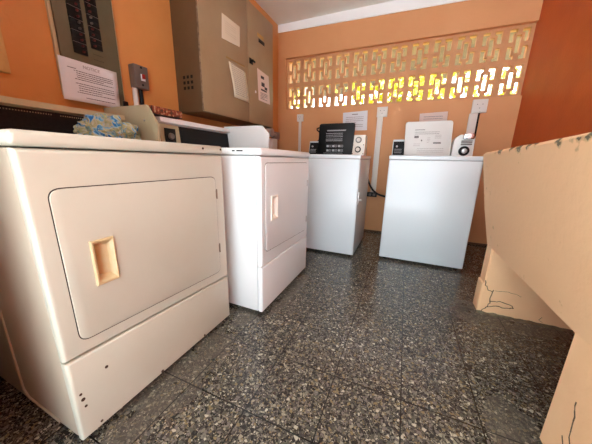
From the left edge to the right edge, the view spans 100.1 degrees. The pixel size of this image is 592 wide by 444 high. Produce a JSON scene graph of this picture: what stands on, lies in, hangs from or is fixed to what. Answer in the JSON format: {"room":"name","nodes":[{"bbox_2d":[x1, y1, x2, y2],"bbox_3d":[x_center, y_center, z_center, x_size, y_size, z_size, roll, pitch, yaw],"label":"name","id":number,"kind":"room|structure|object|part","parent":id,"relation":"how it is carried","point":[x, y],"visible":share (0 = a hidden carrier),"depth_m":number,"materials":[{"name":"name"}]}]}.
{"room":"laundry","nodes":[
{"label":"laundry","id":0,"kind":"room"},
{"bbox_2d":[0,0,277,148],"bbox_3d":[-1.127,-0.791,1.547,0.150,2.460,4.503,7,15,22],"label":"wall","id":1,"kind":"structure","parent":0,"point":[143,28],"depth_m":1.47,"materials":[{"name":"orange paint"}]},
{"bbox_2d":[0,27,10,73],"bbox_3d":[-1.295,-0.821,0.911,0.022,0.420,0.267,7,15,22],"label":"wooden board","id":2,"kind":"object","parent":1,"relation":"attached to","point":[4,64],"visible":1,"depth_m":1.05,"materials":[{"name":"brown wood"}]},
{"bbox_2d":[44,0,128,105],"bbox_3d":[-1.091,-1.111,1.279,0.049,0.908,0.317,7,15,22],"label":"breaker panel","id":3,"kind":"object","parent":1,"relation":"attached to","point":[84,31],"visible":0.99,"depth_m":1.29,"materials":[{"name":"grey metal"}]},
{"bbox_2d":[57,54,119,106],"bbox_3d":[-1.093,-0.739,1.332,0.009,0.196,0.278,7,15,22],"label":"notice","id":4,"kind":"object","parent":3,"relation":"attached to","point":[81,81],"visible":1,"depth_m":1.31,"materials":[{"name":"white paper"}]},
{"bbox_2d":[128,63,149,104],"bbox_3d":[-0.999,-0.850,1.552,0.068,0.235,0.123,7,15,22],"label":"switch","id":5,"kind":"object","parent":1,"relation":"attached to","point":[138,74],"visible":0.75,"depth_m":1.53,"materials":[{"name":"grey metal"}]},
{"bbox_2d":[169,0,272,128],"bbox_3d":[-0.551,-1.403,2.181,0.283,0.978,1.040,7,15,22],"label":"upper cabinet","id":6,"kind":"object","parent":1,"relation":"attached to","point":[205,89],"visible":0.99,"depth_m":1.88,"materials":[{"name":"brown paint"}]},
{"bbox_3d":[-0.546,-1.343,1.941,0.017,0.970,0.574,7,15,22],"label":"door","id":7,"kind":"part","parent":6,"relation":"part of","materials":[{"name":"brown paint"}]},
{"bbox_2d":[222,13,239,46],"bbox_3d":[-0.511,-1.496,1.952,0.002,0.170,0.235,7,15,22],"label":"paper sheet","id":8,"kind":"object","parent":6,"relation":"attached to","point":[230,30],"visible":1,"depth_m":1.95,"materials":[{"name":"beige paper"}]},
{"bbox_2d":[226,56,248,102],"bbox_3d":[-0.482,-1.193,2.094,0.020,0.285,0.295,7,15,22],"label":"page","id":9,"kind":"object","parent":6,"relation":"attached to","point":[238,76],"visible":1,"depth_m":2.10,"materials":[{"name":"beige paper"}]},
{"bbox_3d":[-0.340,-1.455,2.403,0.017,0.970,0.450,7,15,22],"label":"door","id":10,"kind":"part","parent":6,"relation":"part of","materials":[{"name":"brown paint"}]},
{"bbox_2d":[257,68,269,104],"bbox_3d":[-0.319,-1.338,2.462,0.002,0.273,0.242,7,15,22],"label":"poster","id":11,"kind":"object","parent":6,"relation":"attached to","point":[263,79],"visible":1,"depth_m":2.45,"materials":[{"name":"beige paper"}]},
{"bbox_2d":[266,128,279,148],"bbox_3d":[-0.271,-1.034,3.191,0.110,0.305,0.320,7,15,22],"label":"outlet","id":12,"kind":"object","parent":1,"relation":"attached to","point":[274,135],"visible":0.72,"depth_m":3.07,"materials":[{"name":"grey"}]},
{"bbox_3d":[-0.270,-1.135,3.255,0.040,0.090,0.160,7,15,22],"label":"plate","id":13,"kind":"part","parent":12,"relation":"part of","materials":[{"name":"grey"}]},
{"bbox_2d":[0,231,574,443],"bbox_3d":[0.089,0.605,1.341,2.858,0.100,4.503,7,15,22],"label":"floor","id":14,"kind":"structure","parent":0,"point":[364,346],"depth_m":1.03,"materials":[{"name":"stone"}]},
{"bbox_2d":[0,95,229,439],"bbox_3d":[-0.856,0.020,1.080,0.814,1.124,0.703,7,15,22],"label":"dryer","id":15,"kind":"object","parent":14,"relation":"on","point":[113,259],"visible":0.96,"depth_m":0.78,"materials":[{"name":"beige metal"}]},
{"bbox_3d":[-1.084,-0.414,1.073,0.014,0.125,0.670,7,15,22],"label":"control panel","id":16,"kind":"part","parent":15,"relation":"part of","materials":[{"name":"black glass"}]},
{"bbox_3d":[-0.584,0.114,0.746,0.040,0.139,0.065,7,15,22],"label":"handle","id":17,"kind":"part","parent":15,"relation":"part of","materials":[{"name":"plastic"}]},
{"bbox_2d":[73,113,140,139],"bbox_3d":[-0.879,-0.438,1.172,0.186,0.135,0.276,7,15,22],"label":"cloth bundle","id":18,"kind":"object","parent":15,"relation":"on","point":[98,124],"visible":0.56,"depth_m":1.10,"materials":[{"name":"multicoloured fabric"}]},
{"bbox_3d":[-0.851,-0.305,1.000,0.809,0.036,0.703,7,15,22],"label":"panel","id":19,"kind":"part","parent":15,"relation":"part of","materials":[{"name":"white metal"}]},
{"bbox_3d":[-0.506,0.058,0.934,0.034,0.615,0.697,7,15,22],"label":"panel","id":20,"kind":"part","parent":15,"relation":"part of","materials":[{"name":"white metal"}]},
{"bbox_3d":[-0.893,-0.520,1.349,0.416,0.209,0.014,7,15,22],"label":"panel","id":21,"kind":"part","parent":15,"relation":"part of","materials":[{"name":"beige ceramic"}]},
{"bbox_3d":[-0.498,0.083,0.926,0.016,0.464,0.592,7,15,22],"label":"door","id":22,"kind":"part","parent":15,"relation":"part of","materials":[{"name":"white metal"}]},
{"bbox_3d":[-0.514,0.453,1.033,0.034,0.276,0.697,7,15,22],"label":"panel","id":23,"kind":"part","parent":15,"relation":"part of","materials":[{"name":"white metal"}]},
{"bbox_2d":[155,116,309,311],"bbox_3d":[-0.413,-0.124,1.721,0.824,1.110,0.677,7,15,22],"label":"dryer","id":24,"kind":"object","parent":14,"relation":"on","point":[265,190],"visible":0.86,"depth_m":1.41,"materials":[{"name":"white metal"}]},
{"bbox_2d":[148,105,181,118],"bbox_3d":[-0.812,-0.649,1.476,0.140,0.042,0.205,7,15,22],"label":"cloth","id":25,"kind":"object","parent":24,"relation":"on","point":[157,111],"visible":0.49,"depth_m":1.44,"materials":[{"name":"red fabric"}]},
{"bbox_3d":[-0.768,-0.524,1.516,0.021,0.134,0.138,7,15,22],"label":"timer plate","id":26,"kind":"part","parent":24,"relation":"part of","materials":[{"name":"metal"}]},
{"bbox_3d":[-0.753,-0.520,1.503,0.018,0.039,0.039,7,15,22],"label":"timer knob","id":27,"kind":"part","parent":24,"relation":"part of","materials":[{"name":"silver metal"}]},
{"bbox_3d":[-0.645,-0.598,1.798,0.017,0.122,0.481,7,15,22],"label":"control panel","id":28,"kind":"part","parent":24,"relation":"part of","materials":[{"name":"black glass"}]},
{"bbox_3d":[-0.392,-0.654,1.953,0.415,0.195,0.013,7,15,22],"label":"panel","id":29,"kind":"part","parent":24,"relation":"part of","materials":[{"name":"white ceramic"}]},
{"bbox_3d":[-0.408,-0.457,1.640,0.819,0.036,0.676,7,15,22],"label":"panel","id":30,"kind":"part","parent":24,"relation":"part of","materials":[{"name":"white metal"}]},
{"bbox_3d":[-0.133,-0.083,1.378,0.040,0.137,0.077,7,15,22],"label":"handle","id":31,"kind":"part","parent":24,"relation":"part of","materials":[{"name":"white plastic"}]},
{"bbox_3d":[-0.067,0.306,1.671,0.034,0.270,0.670,7,15,22],"label":"panel","id":32,"kind":"part","parent":24,"relation":"part of","materials":[{"name":"white metal"}]},
{"bbox_3d":[-0.058,-0.109,1.567,0.034,0.581,0.670,7,15,22],"label":"panel","id":33,"kind":"part","parent":24,"relation":"part of","materials":[{"name":"white metal"}]},
{"bbox_3d":[-0.047,-0.119,1.557,0.016,0.489,0.590,7,15,22],"label":"door","id":34,"kind":"part","parent":24,"relation":"part of","materials":[{"name":"white metal"}]},
{"bbox_2d":[294,123,370,255],"bbox_3d":[0.372,-0.368,2.527,0.680,1.222,0.639,7,15,22],"label":"washing machine","id":35,"kind":"object","parent":14,"relation":"on","point":[339,165],"visible":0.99,"depth_m":2.28,"materials":[{"name":"white metal"}]},
{"bbox_3d":[0.344,-0.775,2.609,0.424,0.120,0.034,7,15,22],"label":"control panel","id":36,"kind":"part","parent":35,"relation":"part of","materials":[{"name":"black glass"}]},
{"bbox_3d":[0.402,-0.830,2.503,0.373,0.313,0.022,7,15,22],"label":"lid","id":37,"kind":"part","parent":35,"relation":"part of","materials":[{"name":"black plastic"}]},
{"bbox_2d":[368,179,384,196],"bbox_3d":[0.952,-0.440,2.768,0.427,0.350,0.152,3,14,5],"label":"hose","id":38,"kind":"object","parent":35,"relation":"attached to","point":[370,186],"visible":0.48,"depth_m":2.84,"materials":[{"name":"black plastic"}]},
{"bbox_2d":[379,120,482,268],"bbox_3d":[1.195,-0.287,2.287,0.664,1.214,0.646,7,15,22],"label":"washing machine","id":39,"kind":"object","parent":14,"relation":"on","point":[433,180],"visible":0.99,"depth_m":2.05,"materials":[{"name":"white metal"}]},
{"bbox_3d":[1.139,-0.683,2.298,0.447,0.125,0.034,7,15,22],"label":"control panel","id":40,"kind":"part","parent":39,"relation":"part of","materials":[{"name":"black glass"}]},
{"bbox_3d":[1.172,-0.737,2.210,0.387,0.305,0.022,7,15,22],"label":"lid","id":41,"kind":"part","parent":39,"relation":"part of","materials":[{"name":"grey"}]},
{"bbox_2d":[417,136,443,150],"bbox_3d":[1.179,-0.696,2.204,0.245,0.145,0.001,7,15,22],"label":"print","id":42,"kind":"object","parent":39,"relation":"attached to","point":[424,143],"depth_m":2.20,"materials":[{"name":"grey paper"}]},
{"bbox_2d":[473,132,591,443],"bbox_3d":[1.067,0.196,0.896,0.513,0.948,1.244,7,15,22],"label":"sink","id":43,"kind":"object","parent":14,"relation":"on","point":[537,267],"visible":1,"depth_m":0.80,"materials":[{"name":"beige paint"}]},
{"bbox_2d":[483,132,591,346],"bbox_3d":[1.109,-0.011,0.932,0.513,0.560,1.057,7,15,22],"label":"basin","id":44,"kind":"object","parent":43,"relation":"in","point":[538,196],"depth_m":0.80,"materials":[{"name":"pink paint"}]},
{"bbox_3d":[0.922,0.561,0.534,0.420,0.410,0.324,7,15,22],"label":"leg","id":45,"kind":"part","parent":43,"relation":"part of","materials":[{"name":"pink concrete"}]},
{"bbox_2d":[255,0,392,24],"bbox_3d":[-0.099,-1.758,0.182,2.858,0.120,5.903,7,15,22],"label":"ceiling","id":46,"kind":"structure","parent":0,"point":[280,11],"depth_m":2.67,"materials":[{"name":"paint"}]},
{"bbox_2d":[278,0,542,243],"bbox_3d":[0.967,-1.098,2.940,2.558,2.460,0.180,7,15,22],"label":"wall","id":47,"kind":"structure","parent":0,"point":[496,127],"depth_m":2.66,"materials":[{"name":"orange paint"}]},
{"bbox_2d":[297,114,303,151],"bbox_3d":[0.047,-1.021,3.249,0.080,0.725,0.034,7,15,22],"label":"wall socket","id":48,"kind":"object","parent":47,"relation":"attached to","point":[299,116],"visible":0.83,"depth_m":3.20,"materials":[{"name":"white plastic"}]},
{"bbox_3d":[0.054,-1.332,3.172,0.080,0.084,0.032,7,15,22],"label":"plate","id":49,"kind":"part","parent":48,"relation":"part of","materials":[{"name":"white plastic"}]},
{"bbox_2d":[343,110,367,129],"bbox_3d":[0.698,-1.197,2.933,0.296,0.215,0.002,7,15,22],"label":"notice","id":50,"kind":"object","parent":47,"relation":"attached to","point":[359,118],"visible":0.77,"depth_m":2.92,"materials":[{"name":"white paper"}]},
{"bbox_2d":[367,192,376,196],"bbox_3d":[0.905,-0.338,3.023,0.154,0.053,0.049,7,15,22],"label":"outlet","id":51,"kind":"object","parent":47,"relation":"attached to","point":[369,194],"visible":0.64,"depth_m":3.00,"materials":[{"name":"black plastic"}]},
{"bbox_2d":[278,0,467,32],"bbox_3d":[0.952,-2.206,2.571,2.558,0.132,0.012,7,15,22],"label":"trim","id":52,"kind":"structure","parent":47,"relation":"attached to","point":[395,6],"depth_m":2.65,"materials":[{"name":"white paint"}]},
{"bbox_2d":[370,107,387,191],"bbox_3d":[0.962,-0.824,2.889,0.112,0.954,0.034,7,15,22],"label":"wall socket","id":53,"kind":"object","parent":47,"relation":"attached to","point":[382,112],"visible":0.91,"depth_m":2.87,"materials":[{"name":"white plastic"}]},
{"bbox_3d":[0.971,-1.236,2.786,0.112,0.104,0.032,7,15,22],"label":"plate","id":54,"kind":"part","parent":53,"relation":"part of","materials":[{"name":"white plastic"}]},
{"bbox_2d":[287,23,535,109],"bbox_3d":[1.018,-1.627,2.765,2.453,0.600,0.047,7,15,22],"label":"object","id":55,"kind":"structure","parent":47,"relation":"in","point":[501,63],"depth_m":2.63,"materials":[{"name":"paint"}]},
{"bbox_2d":[364,229,486,245],"bbox_3d":[0.906,0.106,3.154,2.558,0.020,0.006,7,15,22],"label":"baseboard","id":56,"kind":"structure","parent":47,"relation":"attached to","point":[364,229],"depth_m":2.73,"materials":[{"name":"brown"}]},
{"bbox_2d":[419,111,447,120],"bbox_3d":[1.450,-1.080,2.625,0.267,0.158,0.002,7,15,22],"label":"notice","id":57,"kind":"object","parent":47,"relation":"attached to","point":[436,116],"visible":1,"depth_m":2.61,"materials":[{"name":"beige paper"}]},
{"bbox_2d":[466,99,488,136],"bbox_3d":[1.795,-0.898,2.499,0.135,0.620,0.034,7,15,22],"label":"wall socket","id":58,"kind":"object","parent":47,"relation":"attached to","point":[479,106],"visible":0.71,"depth_m":2.46,"materials":[{"name":"white plastic"}]},
{"bbox_3d":[1.805,-1.138,2.437,0.124,0.124,0.032,7,15,22],"label":"plate","id":59,"kind":"part","parent":58,"relation":"part of","materials":[{"name":"white plastic"}]},
{"bbox_2d":[511,0,591,332],"bbox_3d":[1.357,-0.481,0.513,0.150,2.460,4.503,7,15,22],"label":"wall","id":60,"kind":"structure","parent":0,"point":[556,101],"depth_m":1.77,"materials":[{"name":"orange paint"}]},
{"label":"outside","id":61,"kind":"structure","parent":0,"visible":0},
{"bbox_3d":[2.934,-1.028,8.172,30.000,0.100,10.647,7,15,22],"label":"lawn","id":62,"kind":"structure","parent":61,"visible":0},
{"bbox_2d":[291,67,519,107],"bbox_3d":[0.583,-1.494,5.045,7.019,2.381,1.213,7,15,22],"label":"foliage","id":63,"kind":"object","parent":62,"relation":"on","point":[504,71],"visible":0.06,"depth_m":4.03,"materials":[{"name":"yellow plant"}]},
{"bbox_2d":[291,30,528,107],"bbox_3d":[1.561,-2.469,7.062,12.000,3.180,3.900,7,15,22],"label":"carport","id":64,"kind":"object","parent":62,"relation":"on","point":[481,60],"visible":0.03,"depth_m":5.29,"materials":[{"name":"beige"}]}
]}

